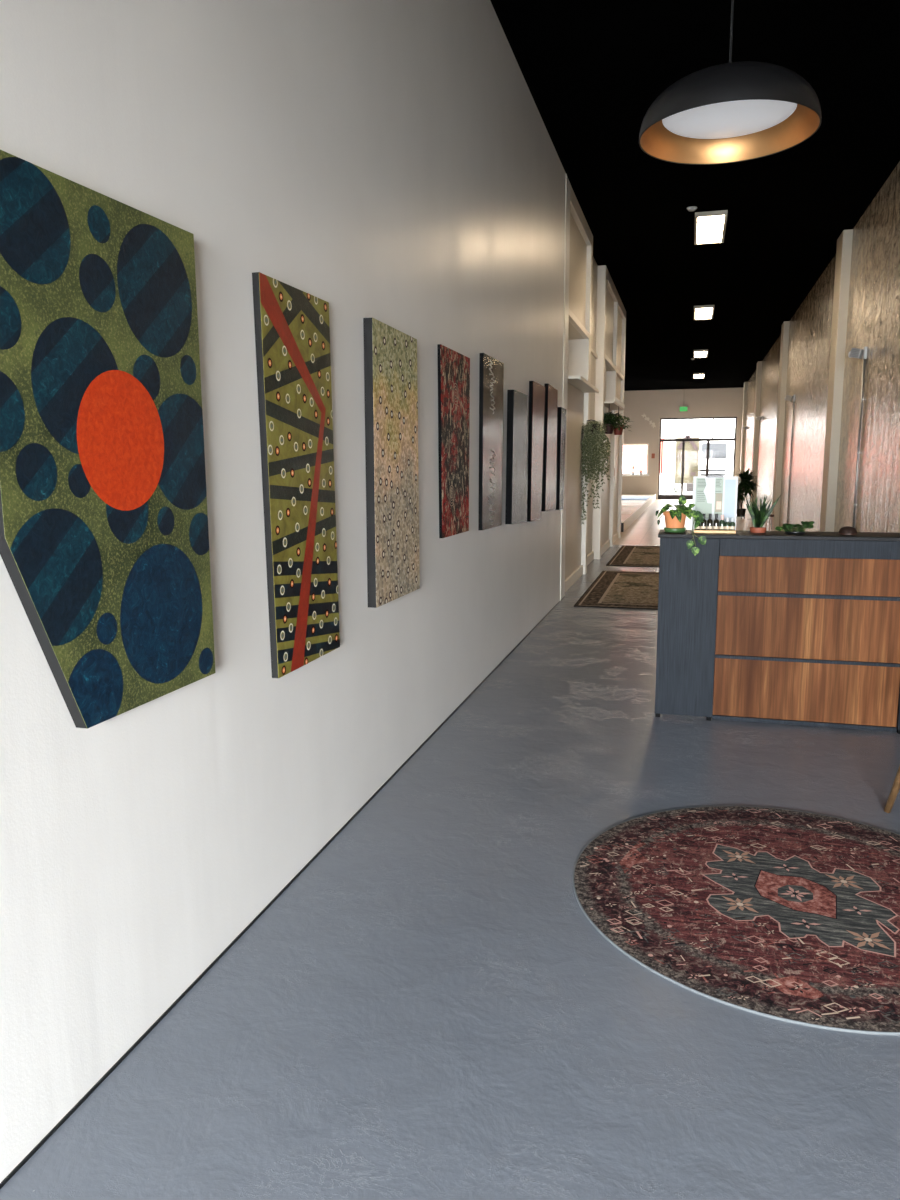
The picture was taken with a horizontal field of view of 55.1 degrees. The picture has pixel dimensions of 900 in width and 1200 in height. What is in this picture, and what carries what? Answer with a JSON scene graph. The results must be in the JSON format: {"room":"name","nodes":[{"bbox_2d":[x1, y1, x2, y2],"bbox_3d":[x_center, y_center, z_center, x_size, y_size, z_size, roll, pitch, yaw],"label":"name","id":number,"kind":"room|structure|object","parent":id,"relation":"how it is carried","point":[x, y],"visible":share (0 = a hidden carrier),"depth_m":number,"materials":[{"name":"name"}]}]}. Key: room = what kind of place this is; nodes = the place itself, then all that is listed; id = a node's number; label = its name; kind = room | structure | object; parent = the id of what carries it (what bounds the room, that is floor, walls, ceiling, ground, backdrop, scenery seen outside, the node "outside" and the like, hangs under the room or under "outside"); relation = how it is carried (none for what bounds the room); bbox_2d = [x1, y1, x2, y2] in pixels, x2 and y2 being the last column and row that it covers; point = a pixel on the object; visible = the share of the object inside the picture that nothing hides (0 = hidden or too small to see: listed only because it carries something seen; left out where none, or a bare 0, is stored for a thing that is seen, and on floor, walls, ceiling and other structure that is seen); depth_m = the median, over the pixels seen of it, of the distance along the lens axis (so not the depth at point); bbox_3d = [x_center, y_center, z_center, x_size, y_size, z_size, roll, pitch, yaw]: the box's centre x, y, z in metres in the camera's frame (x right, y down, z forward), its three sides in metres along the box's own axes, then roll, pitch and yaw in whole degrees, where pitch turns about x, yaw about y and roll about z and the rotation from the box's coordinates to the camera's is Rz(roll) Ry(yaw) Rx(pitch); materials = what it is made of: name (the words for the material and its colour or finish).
{"room":"art gallery","nodes":[
{"label":"art gallery","id":0,"kind":"room"},
{"bbox_2d":[0,0,621,1182],"bbox_3d":[-1.269,-1.751,6.567,3.348,4.430,23.350,2,9,15],"label":"wall","id":1,"kind":"structure","parent":0,"point":[395,163],"depth_m":2.79,"materials":[{"name":"white paint"}]},
{"bbox_2d":[0,150,214,728],"bbox_3d":[-0.804,-0.331,2.067,0.032,1.216,0.757,2,9,15],"label":"painting","id":2,"kind":"object","parent":1,"relation":"attached to","point":[104,533],"visible":1,"depth_m":2.00,"materials":[{"name":"multicoloured fabric"}]},
{"bbox_2d":[0,596,564,1188],"bbox_3d":[-0.734,1.107,2.611,0.024,0.009,15.240,2,9,15],"label":"baseboard","id":3,"kind":"structure","parent":1,"relation":"attached to","point":[209,967],"depth_m":2.52,"materials":[{"name":"black metal"}]},
{"bbox_2d":[252,272,339,677],"bbox_3d":[-0.529,-0.420,3.066,0.026,1.313,0.560,2,9,15],"label":"painting","id":4,"kind":"object","parent":1,"relation":"attached to","point":[292,329],"visible":1,"depth_m":3.00,"materials":[{"name":"multicoloured fabric"}]},
{"bbox_2d":[363,318,419,607],"bbox_3d":[-0.261,-0.619,3.986,0.042,1.230,0.633,2,9,15],"label":"painting","id":5,"kind":"object","parent":1,"relation":"attached to","point":[390,354],"visible":1,"depth_m":3.89,"materials":[{"name":"grey fabric"}]},
{"bbox_2d":[437,344,469,537],"bbox_3d":[0.031,-0.911,5.047,0.019,1.053,0.643,2,9,15],"label":"painting","id":6,"kind":"object","parent":1,"relation":"attached to","point":[453,367],"visible":1,"depth_m":4.97,"materials":[{"name":"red fabric"}]},
{"bbox_2d":[478,353,503,529],"bbox_3d":[0.287,-1.073,5.941,0.027,1.151,0.663,2,9,15],"label":"painting","id":7,"kind":"object","parent":1,"relation":"attached to","point":[491,370],"visible":1,"depth_m":5.85,"materials":[{"name":"black fabric"}]},
{"bbox_2d":[505,390,527,523],"bbox_3d":[0.525,-1.105,6.762,0.049,1.022,0.640,2,9,15],"label":"painting","id":8,"kind":"object","parent":1,"relation":"attached to","point":[517,402],"visible":1,"depth_m":6.62,"materials":[{"name":"black fabric"}]},
{"bbox_2d":[527,381,544,521],"bbox_3d":[0.764,-1.303,7.632,0.034,1.192,0.692,2,9,15],"label":"painting","id":9,"kind":"object","parent":1,"relation":"attached to","point":[536,390],"visible":0.96,"depth_m":7.49,"materials":[{"name":"black fabric"}]},
{"bbox_2d":[541,383,557,510],"bbox_3d":[0.963,-1.457,8.324,0.039,1.193,0.675,2,9,15],"label":"painting","id":10,"kind":"object","parent":1,"relation":"attached to","point":[548,503],"visible":1,"depth_m":8.21,"materials":[{"name":"black fabric"}]},
{"bbox_2d":[555,407,565,509],"bbox_3d":[1.161,-1.474,9.035,0.044,1.053,0.412,2,9,15],"label":"painting","id":11,"kind":"object","parent":1,"relation":"attached to","point":[561,412],"visible":1,"depth_m":8.90,"materials":[{"name":"black fabric"}]},
{"bbox_2d":[560,173,566,600],"bbox_3d":[1.202,-2.178,9.178,0.018,4.430,0.020,2,9,15],"label":"trim","id":12,"kind":"structure","parent":1,"relation":"attached to","point":[566,173],"depth_m":9.07,"materials":[{"name":"beige paint"}]},
{"bbox_2d":[565,565,582,591],"bbox_3d":[1.535,-0.262,10.819,0.027,0.130,2.010,2,9,15],"label":"trim","id":13,"kind":"structure","parent":1,"relation":"attached to","point":[578,572],"depth_m":10.84,"materials":[{"name":"beige paint"}]},
{"bbox_2d":[568,339,589,381],"bbox_3d":[1.693,-3.090,11.343,0.268,0.650,0.070,2,9,15],"label":"trim","id":14,"kind":"structure","parent":1,"relation":"attached to","point":[578,349],"depth_m":11.30,"materials":[{"name":"beige paint"}]},
{"bbox_2d":[569,309,589,338],"bbox_3d":[1.531,-3.294,10.336,0.060,0.070,2.010,2,9,15],"label":"trim","id":15,"kind":"structure","parent":1,"relation":"attached to","point":[573,320],"depth_m":10.26,"materials":[{"name":"beige paint"}]},
{"bbox_2d":[570,187,591,245],"bbox_3d":[1.524,-4.494,10.147,0.060,0.160,2.010,2,9,15],"label":"trim","id":16,"kind":"structure","parent":1,"relation":"attached to","point":[575,209],"depth_m":10.08,"materials":[{"name":"beige paint"}]},
{"bbox_2d":[568,375,598,392],"bbox_3d":[1.503,-2.601,10.460,0.405,0.042,1.980,2,9,15],"label":"wall shelf","id":17,"kind":"object","parent":1,"relation":"attached to","point":[579,382],"visible":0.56,"depth_m":10.20,"materials":[{"name":"beige paint"}]},
{"bbox_2d":[581,235,592,573],"bbox_3d":[1.682,-2.557,11.562,0.368,4.430,0.180,2,9,15],"label":"trim","id":18,"kind":"structure","parent":1,"relation":"attached to","point":[589,260],"depth_m":11.42,"materials":[{"name":"beige paint"}]},
{"bbox_2d":[587,551,593,564],"bbox_3d":[2.026,-0.577,12.795,0.030,0.130,1.750,2,9,15],"label":"trim","id":19,"kind":"structure","parent":1,"relation":"attached to","point":[590,556],"depth_m":13.15,"materials":[{"name":"beige paint"}]},
{"bbox_2d":[591,348,597,358],"bbox_3d":[2.010,-3.572,12.322,0.035,0.045,1.750,2,9,15],"label":"trim","id":20,"kind":"structure","parent":1,"relation":"attached to","point":[593,353],"depth_m":12.65,"materials":[{"name":"beige paint"}]},
{"bbox_2d":[581,420,610,524],"bbox_3d":[1.912,-1.686,11.412,0.417,1.380,0.327,0,9,3],"label":"trailing plant","id":21,"kind":"object","parent":1,"relation":"attached to","point":[594,437],"visible":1,"depth_m":11.31,"materials":[{"name":"green plant"}]},
{"bbox_2d":[592,265,606,558],"bbox_3d":[2.199,-2.851,13.404,0.368,4.430,0.190,2,9,15],"label":"trim","id":22,"kind":"structure","parent":1,"relation":"attached to","point":[602,270],"depth_m":13.20,"materials":[{"name":"beige paint"}]},
{"bbox_2d":[604,364,605,400],"bbox_3d":[2.445,-3.536,14.145,0.200,0.650,0.200,2,9,15],"label":"trim","id":23,"kind":"structure","parent":1,"relation":"attached to","point":[605,364],"depth_m":14.12,"materials":[{"name":"beige paint"}]},
{"bbox_2d":[601,539,609,554],"bbox_3d":[2.635,-0.887,14.734,0.027,0.130,1.980,2,9,15],"label":"trim","id":24,"kind":"structure","parent":1,"relation":"attached to","point":[604,547],"depth_m":14.81,"materials":[{"name":"beige paint"}]},
{"bbox_2d":[605,354,615,370],"bbox_3d":[2.632,-3.918,14.252,0.060,0.070,1.980,2,9,15],"label":"trim","id":25,"kind":"structure","parent":1,"relation":"attached to","point":[608,361],"depth_m":14.18,"materials":[{"name":"beige paint"}]},
{"bbox_2d":[605,294,618,546],"bbox_3d":[2.781,-3.180,15.473,0.368,4.430,0.200,2,9,15],"label":"trim","id":26,"kind":"structure","parent":1,"relation":"attached to","point":[611,376],"depth_m":15.28,"materials":[{"name":"beige paint"}]},
{"bbox_2d":[607,269,617,301],"bbox_3d":[2.624,-5.119,14.063,0.060,0.160,1.980,2,9,15],"label":"trim","id":27,"kind":"structure","parent":1,"relation":"attached to","point":[611,287],"depth_m":14.03,"materials":[{"name":"beige paint"}]},
{"bbox_2d":[604,396,624,410],"bbox_3d":[2.615,-3.267,14.361,0.434,0.108,1.960,2,9,15],"label":"wall shelf","id":28,"kind":"object","parent":1,"relation":"attached to","point":[612,405],"visible":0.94,"depth_m":14.15,"materials":[{"name":"beige paint"}]},
{"bbox_2d":[603,411,623,433],"bbox_3d":[2.557,-2.852,13.569,0.384,0.466,0.564,2,9,15],"label":"potted plant","id":29,"kind":"object","parent":28,"relation":"hanging from","point":[610,417],"visible":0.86,"depth_m":13.51,"materials":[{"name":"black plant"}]},
{"bbox_2d":[613,408,632,434],"bbox_3d":[2.780,-2.939,14.116,0.493,0.466,0.510,2,9,15],"label":"potted plant","id":30,"kind":"object","parent":28,"relation":"hanging from","point":[617,431],"visible":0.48,"depth_m":14.08,"materials":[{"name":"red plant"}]},
{"bbox_2d":[613,532,618,542],"bbox_3d":[3.174,-1.192,16.652,0.027,0.130,1.650,2,9,15],"label":"trim","id":31,"kind":"structure","parent":1,"relation":"attached to","point":[615,536],"depth_m":16.75,"materials":[{"name":"beige paint"}]},
{"bbox_2d":[617,369,623,380],"bbox_3d":[3.171,-4.224,16.169,0.060,0.070,1.650,2,9,15],"label":"trim","id":32,"kind":"structure","parent":1,"relation":"attached to","point":[620,376],"depth_m":16.15,"materials":[{"name":"beige paint"}]},
{"bbox_2d":[617,318,625,537],"bbox_3d":[3.269,-3.457,17.210,0.368,4.430,0.150,2,9,15],"label":"trim","id":33,"kind":"structure","parent":1,"relation":"attached to","point":[623,320],"depth_m":17.15,"materials":[{"name":"beige paint"}]},
{"bbox_2d":[618,296,625,318],"bbox_3d":[3.163,-5.424,15.980,0.060,0.160,1.650,2,9,15],"label":"trim","id":34,"kind":"structure","parent":1,"relation":"attached to","point":[621,309],"depth_m":16.03,"materials":[{"name":"beige paint"}]},
{"bbox_2d":[0,499,899,1199],"bbox_3d":[2.945,-0.895,15.581,6.750,0.120,42.900,2,9,15],"label":"floor","id":35,"kind":"structure","parent":0,"point":[432,1008],"depth_m":2.35,"materials":[{"name":"grey paint"}]},
{"bbox_2d":[574,571,658,609],"bbox_3d":[2.651,-0.137,10.362,1.919,0.010,3.104,2,9,15],"label":"runner rug","id":36,"kind":"object","parent":35,"relation":"on","point":[610,589],"visible":0.41,"depth_m":10.13,"materials":[{"name":"brown carpet"}]},
{"bbox_2d":[606,545,659,566],"bbox_3d":[3.671,-0.721,14.028,1.939,0.010,3.184,2,9,15],"label":"runner rug","id":37,"kind":"object","parent":35,"relation":"on","point":[627,555],"visible":0.41,"depth_m":13.89,"materials":[{"name":"brown carpet"}]},
{"bbox_2d":[621,494,655,531],"bbox_3d":[4.650,-2.996,27.730,3.145,0.225,17.630,2,9,15],"label":"platform","id":38,"kind":"object","parent":35,"relation":"on","point":[631,510],"visible":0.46,"depth_m":25.44,"materials":[{"name":"white"}]},
{"bbox_2d":[622,496,649,499],"bbox_3d":[5.954,-3.825,32.292,2.880,0.024,3.400,2,9,15],"label":"floor mat","id":39,"kind":"object","parent":38,"relation":"on","point":[623,497],"visible":0.44,"depth_m":32.10,"materials":[{"name":"white"}]},
{"bbox_2d":[573,806,899,1035],"bbox_3d":[1.207,1.028,3.035,1.536,0.010,1.536,4,10,28],"label":"round rug","id":40,"kind":"object","parent":35,"relation":"on","point":[785,915],"visible":1,"depth_m":2.93,"materials":[{"name":"red carpet"}]},
{"bbox_2d":[736,468,761,518],"bbox_3d":[7.859,-2.849,22.948,0.861,1.386,0.852,7,12,39],"label":"dracaena","id":41,"kind":"object","parent":35,"relation":"on","point":[745,486],"visible":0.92,"depth_m":22.84,"materials":[{"name":"green plant"}]},
{"bbox_2d":[737,509,745,516],"bbox_3d":[7.791,-2.337,23.080,0.250,0.210,0.250,2,9,15],"label":"pot","id":42,"kind":"object","parent":41,"relation":"on","point":[740,512],"depth_m":22.99,"materials":[{"name":"black ceramic"}]},
{"bbox_2d":[765,514,773,530],"bbox_3d":[4.173,-0.706,11.295,0.232,0.826,0.206,2,9,15],"label":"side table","id":43,"kind":"object","parent":35,"relation":"on","point":[771,516],"visible":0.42,"depth_m":11.25,"materials":[{"name":"brown wood"}]},
{"bbox_2d":[655,529,899,733],"bbox_3d":[2.057,0.163,5.002,1.676,1.095,0.352,2,9,15],"label":"reception desk","id":44,"kind":"object","parent":35,"relation":"on","point":[778,627],"depth_m":4.90,"materials":[{"name":"grey wood"}]},
{"bbox_2d":[656,495,705,554],"bbox_3d":[1.328,-0.444,5.029,0.227,0.345,0.327,-1,9,-4],"label":"pothos","id":45,"kind":"object","parent":44,"relation":"on","point":[674,519],"visible":1,"depth_m":4.99,"materials":[{"name":"plant"}]},
{"bbox_2d":[663,511,685,527],"bbox_3d":[1.324,-0.467,5.071,0.142,0.108,0.142,2,9,15],"label":"pot","id":46,"kind":"object","parent":45,"relation":"on","point":[678,521],"depth_m":5.02,"materials":[{"name":"ceramic"}]},
{"bbox_2d":[692,474,737,530],"bbox_3d":[1.567,-0.577,5.106,0.252,0.340,0.026,2,9,15],"label":"display board","id":47,"kind":"object","parent":44,"relation":"on","point":[713,494],"visible":0.88,"depth_m":5.09,"materials":[{"name":"plastic"}]},
{"bbox_2d":[715,493,722,511],"bbox_3d":[1.587,-0.575,5.093,0.038,0.110,0.002,2,9,15],"label":"print","id":48,"kind":"object","parent":47,"relation":"attached to","point":[718,496],"depth_m":5.09},
{"bbox_2d":[694,529,735,533],"bbox_3d":[1.538,-0.399,5.011,0.234,0.017,0.070,2,9,15],"label":"wooden tray","id":49,"kind":"object","parent":44,"relation":"on","point":[700,530],"visible":0.93,"depth_m":4.98,"materials":[{"name":"brown wood"}]},
{"bbox_2d":[701,514,705,529],"bbox_3d":[1.476,-0.456,5.017,0.031,0.094,0.031,2,9,15],"label":"bottle","id":50,"kind":"object","parent":49,"relation":"on","point":[703,524],"visible":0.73,"depth_m":5.01,"materials":[{"name":"brown glass"}]},
{"bbox_2d":[707,514,712,529],"bbox_3d":[1.510,-0.454,5.008,0.031,0.094,0.031,2,9,15],"label":"bottle","id":51,"kind":"object","parent":49,"relation":"on","point":[709,522],"visible":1,"depth_m":5.00,"materials":[{"name":"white glass"}]},
{"bbox_2d":[713,514,718,529],"bbox_3d":[1.544,-0.453,4.999,0.031,0.094,0.031,2,9,15],"label":"bottle","id":52,"kind":"object","parent":49,"relation":"on","point":[716,521],"visible":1,"depth_m":4.99,"materials":[{"name":"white glass"}]},
{"bbox_2d":[719,515,724,529],"bbox_3d":[1.575,-0.449,4.990,0.031,0.088,0.031,2,9,15],"label":"bottle","id":53,"kind":"object","parent":49,"relation":"on","point":[722,522],"visible":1,"depth_m":4.98,"materials":[{"name":"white glass"}]},
{"bbox_2d":[725,518,729,529],"bbox_3d":[1.603,-0.440,4.984,0.031,0.072,0.031,2,9,15],"label":"bottle","id":54,"kind":"object","parent":49,"relation":"on","point":[727,523],"visible":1,"depth_m":4.97,"materials":[{"name":"green glass"}]},
{"bbox_2d":[730,518,734,529],"bbox_3d":[1.630,-0.439,4.976,0.031,0.072,0.031,2,9,15],"label":"bottle","id":55,"kind":"object","parent":49,"relation":"on","point":[732,523],"visible":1,"depth_m":4.97,"materials":[{"name":"green glass"}]},
{"bbox_2d":[746,495,780,532],"bbox_3d":[1.816,-0.503,5.009,0.193,0.220,0.155,2,9,15],"label":"snake plant","id":56,"kind":"object","parent":44,"relation":"on","point":[759,518],"visible":1,"depth_m":5.00,"materials":[{"name":"green plant"}]},
{"bbox_2d":[658,529,899,540],"bbox_3d":[2.054,-0.367,4.918,1.676,0.022,0.352,2,9,15],"label":"countertop","id":57,"kind":"structure","parent":44,"relation":"on","point":[777,535],"depth_m":4.85,"materials":[{"name":"black stone"}]},
{"bbox_2d":[775,521,814,533],"bbox_3d":[1.976,-0.418,4.940,0.214,0.071,0.139,2,9,15],"label":"leaf plant","id":58,"kind":"object","parent":44,"relation":"on","point":[788,528],"visible":1,"depth_m":4.93,"materials":[{"name":"green plant"}]},
{"bbox_2d":[838,526,856,534],"bbox_3d":[2.249,-0.395,4.875,0.098,0.044,0.098,2,9,15],"label":"ornament","id":59,"kind":"object","parent":44,"relation":"on","point":[847,530],"visible":1,"depth_m":4.84,"materials":[{"name":"brown paint"}]},
{"bbox_2d":[884,765,899,812],"bbox_3d":[2.338,0.469,3.650,0.682,0.913,0.637,-8,12,-41],"label":"wooden chair","id":60,"kind":"object","parent":35,"relation":"on","point":[895,788],"visible":1,"depth_m":3.71,"materials":[{"name":"brown wood"}]},
{"bbox_2d":[622,388,743,498],"bbox_3d":[8.639,-6.382,35.543,6.750,4.430,0.200,2,9,15],"label":"wall","id":61,"kind":"structure","parent":0,"point":[712,402],"depth_m":35.22,"materials":[{"name":"white paint"}]},
{"bbox_2d":[622,478,646,489],"bbox_3d":[7.210,-4.842,36.080,2.020,0.480,0.030,2,9,15],"label":"trim","id":62,"kind":"structure","parent":61,"relation":"attached to","point":[622,478],"depth_m":35.91,"materials":[{"name":"white paint"}]},
{"bbox_2d":[622,443,648,474],"bbox_3d":[7.199,-5.878,36.033,2.150,1.300,0.090,2,9,15],"label":"window","id":63,"kind":"structure","parent":61,"relation":"in","point":[647,444],"depth_m":35.75,"materials":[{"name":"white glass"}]},
{"bbox_2d":[641,414,655,427],"bbox_3d":[8.145,-7.351,35.402,0.605,0.615,0.042,2,9,15],"label":"wall ornament","id":64,"kind":"object","parent":61,"relation":"attached to","point":[645,418],"visible":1,"depth_m":35.38,"materials":[{"name":"beige"}]},
{"bbox_2d":[658,417,736,498],"bbox_3d":[10.067,-5.764,35.193,2.990,3.300,0.150,2,9,15],"label":"door","id":65,"kind":"structure","parent":61,"relation":"in","point":[708,440],"depth_m":35.24,"materials":[{"name":"brown metal"}]},
{"bbox_2d":[490,0,899,390],"bbox_3d":[2.916,-5.405,14.871,6.750,0.150,42.900,2,9,15],"label":"ceiling","id":66,"kind":"structure","parent":0,"point":[592,71],"depth_m":8.60,"materials":[{"name":"black paint"}]},
{"bbox_2d":[679,389,687,411],"bbox_3d":[9.461,-8.066,34.888,0.360,0.910,0.094,2,9,15],"label":"exit sign","id":67,"kind":"object","parent":66,"relation":"hanging from","point":[683,408],"visible":1,"depth_m":34.90,"materials":[{"name":"grey paint"}]},
{"bbox_2d":[687,206,696,211],"bbox_3d":[2.817,-4.550,10.043,0.120,0.035,0.120,2,9,15],"label":"smoke detector","id":68,"kind":"object","parent":66,"relation":"attached to","point":[691,208],"visible":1,"depth_m":10.01,"materials":[{"name":"white plastic"}]},
{"bbox_2d":[693,373,704,377],"bbox_3d":[8.430,-7.599,29.207,0.370,0.050,1.380,2,9,15],"label":"ceiling light","id":69,"kind":"object","parent":66,"relation":"attached to","point":[695,375],"visible":1,"depth_m":29.10,"materials":[{"name":"grey paint"}]},
{"bbox_2d":[694,374,703,377],"bbox_3d":[8.430,-7.604,29.207,0.310,0.020,1.320,2,9,15],"label":"diffuser","id":70,"kind":"object","parent":69,"relation":"attached to","point":[695,375],"depth_m":29.27,"materials":[{"name":"beige plastic"}]},
{"bbox_2d":[693,349,707,357],"bbox_3d":[6.772,-6.658,23.308,0.370,0.050,1.380,2,9,15],"label":"ceiling light","id":71,"kind":"object","parent":66,"relation":"attached to","point":[702,353],"visible":1,"depth_m":23.23,"materials":[{"name":"grey paint"}]},
{"bbox_2d":[695,351,706,356],"bbox_3d":[6.772,-6.663,23.307,0.310,0.020,1.320,2,9,15],"label":"diffuser","id":72,"kind":"object","parent":71,"relation":"attached to","point":[697,353],"depth_m":23.26,"materials":[{"name":"beige plastic"}]},
{"bbox_2d":[694,305,713,319],"bbox_3d":[4.981,-5.642,16.932,0.370,0.050,1.380,2,9,15],"label":"ceiling light","id":73,"kind":"object","parent":66,"relation":"attached to","point":[701,312],"visible":1,"depth_m":16.88,"materials":[{"name":"grey paint"}]},
{"bbox_2d":[695,308,711,318],"bbox_3d":[4.981,-5.647,16.931,0.310,0.020,1.320,2,9,15],"label":"diffuser","id":74,"kind":"object","parent":73,"relation":"attached to","point":[700,313],"depth_m":17.00,"materials":[{"name":"beige plastic"}]},
{"bbox_2d":[695,210,727,244],"bbox_3d":[3.269,-4.671,10.842,0.370,0.050,1.380,2,9,15],"label":"ceiling light","id":75,"kind":"object","parent":66,"relation":"attached to","point":[710,226],"visible":1,"depth_m":10.73,"materials":[{"name":"grey paint"}]},
{"bbox_2d":[697,215,724,242],"bbox_3d":[3.269,-4.676,10.841,0.310,0.020,1.320,2,9,15],"label":"diffuser","id":76,"kind":"object","parent":75,"relation":"attached to","point":[710,228],"depth_m":10.82,"materials":[{"name":"beige plastic"}]},
{"bbox_2d":[639,0,820,164],"bbox_3d":[1.000,-2.554,2.990,0.629,1.759,0.629,2,9,15],"label":"pendant lamp","id":77,"kind":"object","parent":66,"relation":"hanging from","point":[731,112],"visible":1,"depth_m":3.07,"materials":[{"name":"black metal"}]},
{"bbox_2d":[662,100,796,138],"bbox_3d":[1.005,-1.748,3.117,0.464,0.045,0.464,2,9,15],"label":"diffuser","id":78,"kind":"object","parent":77,"relation":"attached to","point":[777,119],"depth_m":3.12,"materials":[{"name":"white plastic"}]},
{"bbox_2d":[743,161,899,532],"bbox_3d":[6.095,-3.026,14.356,0.181,4.430,42.500,2,9,15],"label":"wall","id":79,"kind":"structure","parent":0,"point":[873,320],"depth_m":10.65,"materials":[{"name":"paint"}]},
{"bbox_2d":[739,382,747,494],"bbox_3d":[11.019,-5.897,32.387,0.134,4.425,0.520,2,9,15],"label":"trim","id":80,"kind":"structure","parent":79,"relation":"attached to","point":[745,383],"depth_m":32.10,"materials":[{"name":"grey paint"}]},
{"bbox_2d":[750,361,761,507],"bbox_3d":[9.201,-4.866,25.917,0.134,4.425,0.520,2,9,15],"label":"trim","id":81,"kind":"structure","parent":79,"relation":"attached to","point":[759,363],"depth_m":25.66,"materials":[{"name":"grey paint"}]},
{"bbox_2d":[771,321,789,530],"bbox_3d":[7.182,-3.720,18.732,0.134,4.425,0.520,2,9,15],"label":"trim","id":82,"kind":"structure","parent":79,"relation":"attached to","point":[786,324],"depth_m":18.53,"materials":[{"name":"grey paint"}]},
{"bbox_2d":[785,394,794,523],"bbox_3d":[6.588,-2.627,16.898,0.188,2.725,0.140,2,9,15],"label":"wall light","id":83,"kind":"object","parent":79,"relation":"attached to","point":[788,397],"visible":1,"depth_m":16.81,"materials":[{"name":"grey metal"}]},
{"bbox_2d":[819,229,852,531],"bbox_3d":[5.176,-2.582,11.596,0.134,4.425,0.520,2,9,15],"label":"column","id":84,"kind":"structure","parent":79,"relation":"attached to","point":[844,242],"depth_m":11.39,"materials":[{"name":"grey paint"}]},
{"bbox_2d":[848,347,867,527],"bbox_3d":[4.662,-1.535,10.047,0.188,2.725,0.140,2,9,15],"label":"wall light","id":85,"kind":"object","parent":79,"relation":"attached to","point":[855,353],"visible":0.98,"depth_m":9.92,"materials":[{"name":"grey metal"}]},
{"label":"outside","id":86,"kind":"structure","parent":0,"visible":0},
{"bbox_2d":[659,489,692,494],"bbox_3d":[15.018,-6.919,53.658,80.000,0.170,37.750,2,9,15],"label":"ground","id":87,"kind":"structure","parent":86,"point":[670,492],"depth_m":44.64,"materials":[{"name":"white"}]},
{"bbox_2d":[662,480,670,493],"bbox_3d":[10.576,-5.588,42.396,0.631,0.777,0.729,6,11,34],"label":"shrub","id":88,"kind":"object","parent":87,"relation":"on","point":[667,485],"visible":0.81,"depth_m":42.40,"materials":[{"name":"white"}]},
{"bbox_2d":[670,478,680,493],"bbox_3d":[11.069,-5.569,42.179,0.712,0.800,0.576,2,9,15],"label":"shrub","id":89,"kind":"object","parent":87,"relation":"on","point":[676,491],"visible":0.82,"depth_m":42.16,"materials":[{"name":"white"}]},
{"bbox_2d":[622,418,734,488],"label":"window","id":90,"kind":"structure","parent":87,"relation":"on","point":[721,453],"depth_m":49.35,"materials":[{"name":"glass"}]},
{"bbox_2d":[686,483,692,491],"bbox_3d":[12.914,-5.974,45.757,0.700,0.450,0.800,2,9,15],"label":"planter box","id":91,"kind":"object","parent":87,"relation":"on","point":[689,488],"visible":0.44,"depth_m":45.43,"materials":[{"name":"grey"}]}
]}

